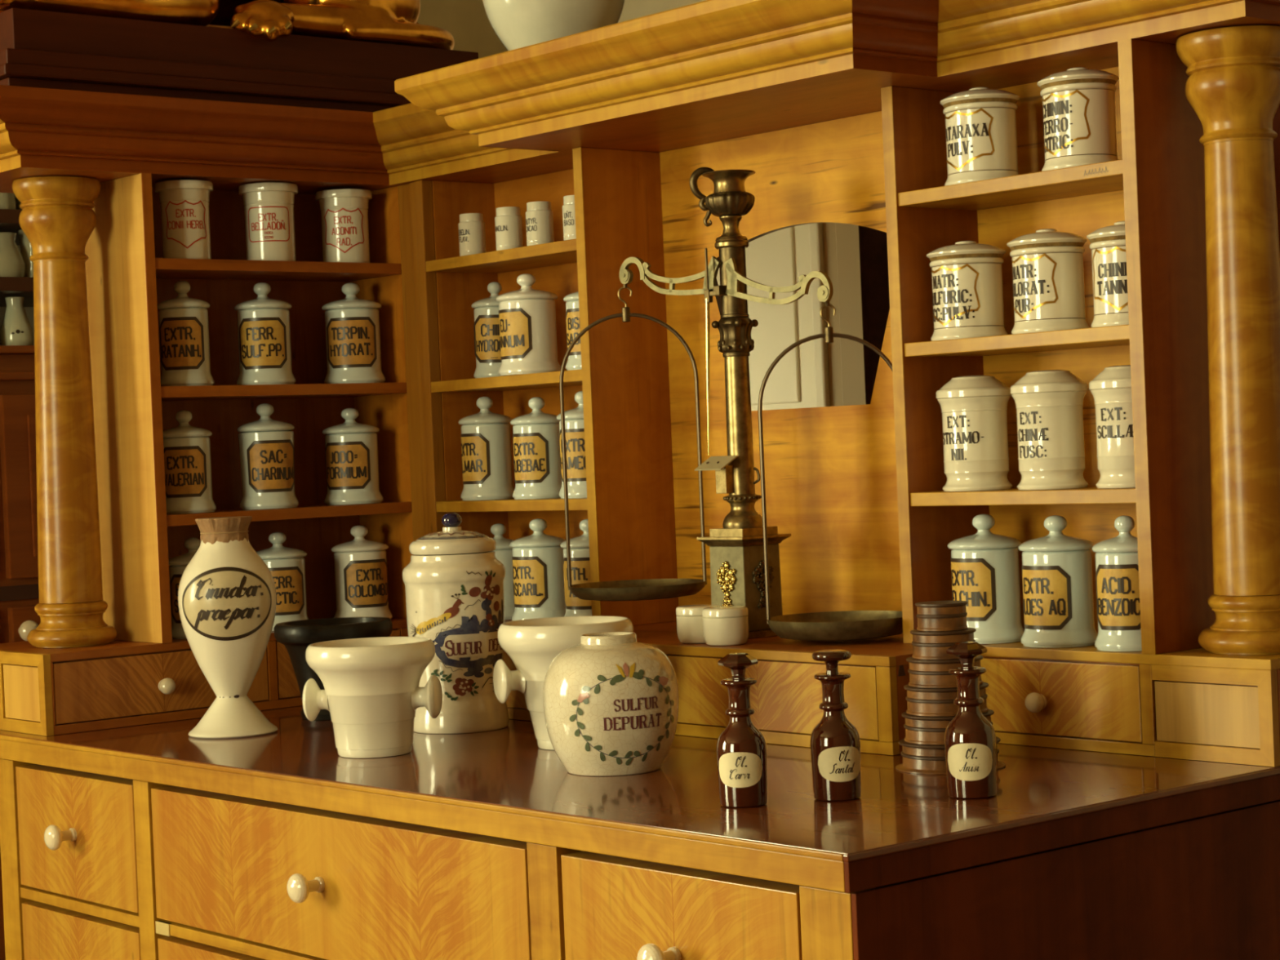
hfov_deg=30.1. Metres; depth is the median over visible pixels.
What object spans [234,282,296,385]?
apothecary jar
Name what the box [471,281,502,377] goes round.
apothecary jar
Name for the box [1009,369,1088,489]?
jar
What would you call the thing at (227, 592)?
vase
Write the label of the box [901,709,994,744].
round box
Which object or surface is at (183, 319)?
apothecary jar
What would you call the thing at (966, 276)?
jar
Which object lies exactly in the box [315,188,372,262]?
jar
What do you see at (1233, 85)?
column
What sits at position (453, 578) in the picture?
jar
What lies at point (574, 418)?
apothecary jar
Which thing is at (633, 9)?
wall
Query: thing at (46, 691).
plinth
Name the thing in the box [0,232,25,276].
glass vessel
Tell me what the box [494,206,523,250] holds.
pot
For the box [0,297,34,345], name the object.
glass vessel
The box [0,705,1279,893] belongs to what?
countertop
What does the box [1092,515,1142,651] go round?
apothecary jar
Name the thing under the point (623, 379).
shelf unit
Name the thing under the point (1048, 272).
jar
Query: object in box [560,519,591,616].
apothecary jar
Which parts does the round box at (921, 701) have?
lid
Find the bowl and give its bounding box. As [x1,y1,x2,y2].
[705,191,755,217]
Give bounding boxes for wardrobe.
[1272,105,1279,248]
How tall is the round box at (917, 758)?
0.033 m
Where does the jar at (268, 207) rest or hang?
on the shelf unit at (127, 274)
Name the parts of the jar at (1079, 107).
lid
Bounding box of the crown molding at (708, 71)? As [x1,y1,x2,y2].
[0,0,1279,195]
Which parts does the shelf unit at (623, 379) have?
corner post, corner post, corner post, panel, shelf, shelf, shelf, panel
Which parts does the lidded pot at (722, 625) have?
lid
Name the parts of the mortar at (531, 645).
handle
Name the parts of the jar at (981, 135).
lid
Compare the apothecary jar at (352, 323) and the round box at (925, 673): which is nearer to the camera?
the round box at (925, 673)
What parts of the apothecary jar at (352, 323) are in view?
knob, lid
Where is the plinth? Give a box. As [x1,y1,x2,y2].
[0,617,408,736]
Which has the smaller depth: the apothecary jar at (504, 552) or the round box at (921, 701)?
the round box at (921, 701)
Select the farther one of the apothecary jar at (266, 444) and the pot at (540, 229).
the apothecary jar at (266, 444)
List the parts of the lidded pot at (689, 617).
lid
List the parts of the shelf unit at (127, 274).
panel, shelf, shelf, shelf, panel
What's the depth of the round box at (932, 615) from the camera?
2.85 m
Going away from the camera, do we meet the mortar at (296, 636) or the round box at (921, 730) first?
the round box at (921, 730)
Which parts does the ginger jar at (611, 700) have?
wreath stem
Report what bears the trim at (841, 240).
attached to the wall at (633, 9)
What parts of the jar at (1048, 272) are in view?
lid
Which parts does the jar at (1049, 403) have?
lid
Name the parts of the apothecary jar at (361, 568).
knob, lid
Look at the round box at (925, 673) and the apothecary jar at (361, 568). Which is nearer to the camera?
the round box at (925, 673)
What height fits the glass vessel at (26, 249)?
0.099 m
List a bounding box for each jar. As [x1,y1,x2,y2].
[154,179,213,259]
[157,280,214,386]
[162,409,216,514]
[168,537,200,639]
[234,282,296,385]
[236,403,298,509]
[238,182,297,261]
[256,532,309,631]
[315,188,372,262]
[321,282,385,383]
[321,408,383,505]
[330,524,392,619]
[402,512,509,733]
[457,396,514,500]
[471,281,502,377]
[490,523,515,619]
[495,273,560,376]
[509,518,565,621]
[510,396,561,499]
[542,631,679,775]
[556,391,586,498]
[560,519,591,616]
[563,291,582,370]
[926,240,1008,341]
[935,374,1012,491]
[940,86,1019,186]
[947,514,1024,644]
[1006,228,1089,333]
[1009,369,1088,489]
[1017,515,1097,647]
[1036,66,1119,171]
[1086,221,1128,327]
[1088,364,1135,488]
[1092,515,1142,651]
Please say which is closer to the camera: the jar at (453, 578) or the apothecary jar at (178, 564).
the jar at (453, 578)
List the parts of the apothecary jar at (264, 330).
knob, lid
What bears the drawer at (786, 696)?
on the countertop
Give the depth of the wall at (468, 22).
6.25 m
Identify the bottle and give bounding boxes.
[716,653,767,807]
[809,648,861,800]
[944,641,996,798]
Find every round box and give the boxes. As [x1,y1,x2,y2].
[895,736,1005,774]
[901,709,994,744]
[903,681,988,716]
[906,655,982,688]
[910,627,976,659]
[915,600,968,631]
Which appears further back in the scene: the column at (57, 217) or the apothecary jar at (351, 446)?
the apothecary jar at (351, 446)
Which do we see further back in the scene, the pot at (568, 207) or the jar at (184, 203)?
the jar at (184, 203)
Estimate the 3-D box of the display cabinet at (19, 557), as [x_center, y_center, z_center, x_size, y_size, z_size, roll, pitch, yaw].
[-1.207,0.199,4.919,1.360,2.280,0.495,-3,1,-41]
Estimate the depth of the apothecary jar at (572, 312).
3.74 m
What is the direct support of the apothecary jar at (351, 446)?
on the shelf unit at (127, 274)
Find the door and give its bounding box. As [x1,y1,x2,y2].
[716,223,816,410]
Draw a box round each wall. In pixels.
[417,0,508,58]
[618,0,706,22]
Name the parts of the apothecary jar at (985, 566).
knob, lid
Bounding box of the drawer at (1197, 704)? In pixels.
[979,640,1279,766]
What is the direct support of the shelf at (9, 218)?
attached to the display cabinet at (19, 557)
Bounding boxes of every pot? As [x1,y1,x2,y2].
[457,213,486,256]
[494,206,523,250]
[525,201,554,245]
[561,195,576,240]
[675,604,719,644]
[702,605,748,645]
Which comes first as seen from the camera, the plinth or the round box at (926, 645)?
the round box at (926, 645)
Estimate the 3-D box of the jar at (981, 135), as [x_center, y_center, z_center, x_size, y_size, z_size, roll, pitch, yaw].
[0.450,-0.453,3.136,0.104,0.129,0.104,-3,1,-41]
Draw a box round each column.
[12,176,117,648]
[1176,25,1279,654]
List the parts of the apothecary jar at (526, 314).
knob, lid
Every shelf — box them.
[0,208,22,244]
[0,276,33,306]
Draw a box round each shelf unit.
[84,173,413,643]
[397,146,678,625]
[880,38,1215,654]
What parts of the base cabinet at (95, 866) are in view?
knob, drawer, rail, drawer, drawer, rail, knob, drawer, knob, drawer, panel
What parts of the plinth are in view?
panel, rail, rail, drawer, knob, rail, rail, drawer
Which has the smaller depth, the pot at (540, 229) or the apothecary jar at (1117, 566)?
the apothecary jar at (1117, 566)
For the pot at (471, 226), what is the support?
on the shelf unit at (623, 379)
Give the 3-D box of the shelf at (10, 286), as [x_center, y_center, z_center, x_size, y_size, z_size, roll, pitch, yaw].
[-1.247,-0.388,4.930,1.278,0.028,0.407,-3,1,-41]
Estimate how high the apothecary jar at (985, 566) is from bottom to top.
0.169 m
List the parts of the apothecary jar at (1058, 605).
knob, lid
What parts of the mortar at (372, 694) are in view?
handle, handle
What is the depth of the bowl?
3.39 m
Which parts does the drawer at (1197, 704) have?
knob, drawer, rail, panel, rail, rail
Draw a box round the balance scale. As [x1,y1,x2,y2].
[559,167,902,641]
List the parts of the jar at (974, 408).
lid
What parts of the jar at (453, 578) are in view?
knob, lid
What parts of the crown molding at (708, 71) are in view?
moulding, moulding, moulding, moulding, moulding, moulding, moulding, moulding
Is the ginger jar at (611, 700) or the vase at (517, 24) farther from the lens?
the vase at (517, 24)
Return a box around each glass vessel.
[0,192,16,209]
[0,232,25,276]
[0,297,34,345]
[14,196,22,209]
[17,230,33,277]
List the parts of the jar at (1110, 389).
lid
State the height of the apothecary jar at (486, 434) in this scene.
0.173 m
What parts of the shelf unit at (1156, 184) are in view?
panel, shelf, shelf, shelf, panel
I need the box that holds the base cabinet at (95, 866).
[0,758,1279,959]
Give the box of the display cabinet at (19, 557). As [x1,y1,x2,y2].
[0,24,220,959]
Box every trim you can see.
[808,222,830,407]
[822,222,866,406]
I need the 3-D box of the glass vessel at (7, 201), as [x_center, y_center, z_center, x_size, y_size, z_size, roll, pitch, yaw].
[-1.280,-0.582,4.741,0.065,0.099,0.065,-3,1,-18]
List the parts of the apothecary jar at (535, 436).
lid, knob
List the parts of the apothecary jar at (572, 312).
lid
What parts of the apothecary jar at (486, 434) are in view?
knob, lid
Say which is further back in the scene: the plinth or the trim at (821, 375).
the trim at (821, 375)
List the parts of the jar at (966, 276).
lid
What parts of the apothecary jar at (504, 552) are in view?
knob, lid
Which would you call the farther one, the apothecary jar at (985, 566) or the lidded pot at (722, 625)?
the lidded pot at (722, 625)
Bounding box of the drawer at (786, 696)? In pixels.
[503,619,994,755]
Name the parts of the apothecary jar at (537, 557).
lid, knob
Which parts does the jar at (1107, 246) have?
lid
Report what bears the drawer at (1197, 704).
on the countertop
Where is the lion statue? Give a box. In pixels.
[0,0,454,49]
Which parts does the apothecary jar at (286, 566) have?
knob, lid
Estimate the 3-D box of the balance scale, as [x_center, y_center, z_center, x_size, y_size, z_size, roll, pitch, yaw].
[0.123,-0.112,3.409,0.207,0.676,0.601,-3,1,-44]
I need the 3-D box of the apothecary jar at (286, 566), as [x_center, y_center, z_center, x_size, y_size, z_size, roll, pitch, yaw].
[-0.604,0.168,3.983,0.099,0.162,0.099,-3,1,-41]
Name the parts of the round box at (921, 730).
lid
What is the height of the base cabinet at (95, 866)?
0.908 m
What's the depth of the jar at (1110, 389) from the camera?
2.94 m
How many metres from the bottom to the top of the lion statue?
0.400 m
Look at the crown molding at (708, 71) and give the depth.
3.38 m
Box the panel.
[659,111,902,615]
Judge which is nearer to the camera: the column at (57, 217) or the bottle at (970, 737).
the bottle at (970, 737)
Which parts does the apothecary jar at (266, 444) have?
knob, lid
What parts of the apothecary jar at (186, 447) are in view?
knob, lid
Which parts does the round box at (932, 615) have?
lid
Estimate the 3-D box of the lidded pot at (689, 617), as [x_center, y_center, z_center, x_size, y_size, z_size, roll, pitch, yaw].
[0.083,0.202,3.348,0.064,0.052,0.064,-3,1,-41]
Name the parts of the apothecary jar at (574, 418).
lid, knob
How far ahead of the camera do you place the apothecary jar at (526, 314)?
3.84 m
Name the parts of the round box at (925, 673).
lid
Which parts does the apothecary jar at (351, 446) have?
knob, lid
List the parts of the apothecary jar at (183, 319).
knob, lid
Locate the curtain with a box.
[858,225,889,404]
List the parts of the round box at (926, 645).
lid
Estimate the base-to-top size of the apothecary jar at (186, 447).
0.168 m
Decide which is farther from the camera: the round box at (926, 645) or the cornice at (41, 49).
the cornice at (41, 49)
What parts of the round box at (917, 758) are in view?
lid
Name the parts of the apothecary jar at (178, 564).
lid, knob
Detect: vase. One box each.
[177,515,277,738]
[482,0,625,50]
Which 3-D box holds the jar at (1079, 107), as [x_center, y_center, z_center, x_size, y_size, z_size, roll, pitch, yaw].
[0.557,-0.456,3.012,0.102,0.130,0.102,-3,1,-41]
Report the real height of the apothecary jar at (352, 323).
0.175 m
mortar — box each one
[274,617,392,719]
[302,636,442,758]
[493,615,633,750]
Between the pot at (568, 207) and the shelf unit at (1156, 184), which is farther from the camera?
the pot at (568, 207)
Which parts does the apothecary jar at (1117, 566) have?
lid, knob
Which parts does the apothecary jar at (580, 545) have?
lid, knob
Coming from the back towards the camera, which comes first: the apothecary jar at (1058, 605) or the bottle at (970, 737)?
the apothecary jar at (1058, 605)
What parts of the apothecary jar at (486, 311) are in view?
lid, knob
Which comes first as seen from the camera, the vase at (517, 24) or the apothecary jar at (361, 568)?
the vase at (517, 24)
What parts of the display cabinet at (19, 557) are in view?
door, moulding, panel, waist moulding, door, drawer, knob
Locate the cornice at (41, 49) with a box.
[0,8,478,111]
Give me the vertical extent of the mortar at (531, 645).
0.170 m
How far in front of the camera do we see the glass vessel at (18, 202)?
4.77 m
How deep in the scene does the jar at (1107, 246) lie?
2.94 m
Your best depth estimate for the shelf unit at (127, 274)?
4.00 m
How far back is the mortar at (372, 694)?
3.20 m
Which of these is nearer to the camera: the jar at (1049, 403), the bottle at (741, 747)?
the bottle at (741, 747)
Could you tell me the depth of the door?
5.80 m
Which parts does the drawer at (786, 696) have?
drawer, rail, rail, drawer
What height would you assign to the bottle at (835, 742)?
0.166 m
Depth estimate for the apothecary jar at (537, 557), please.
3.85 m

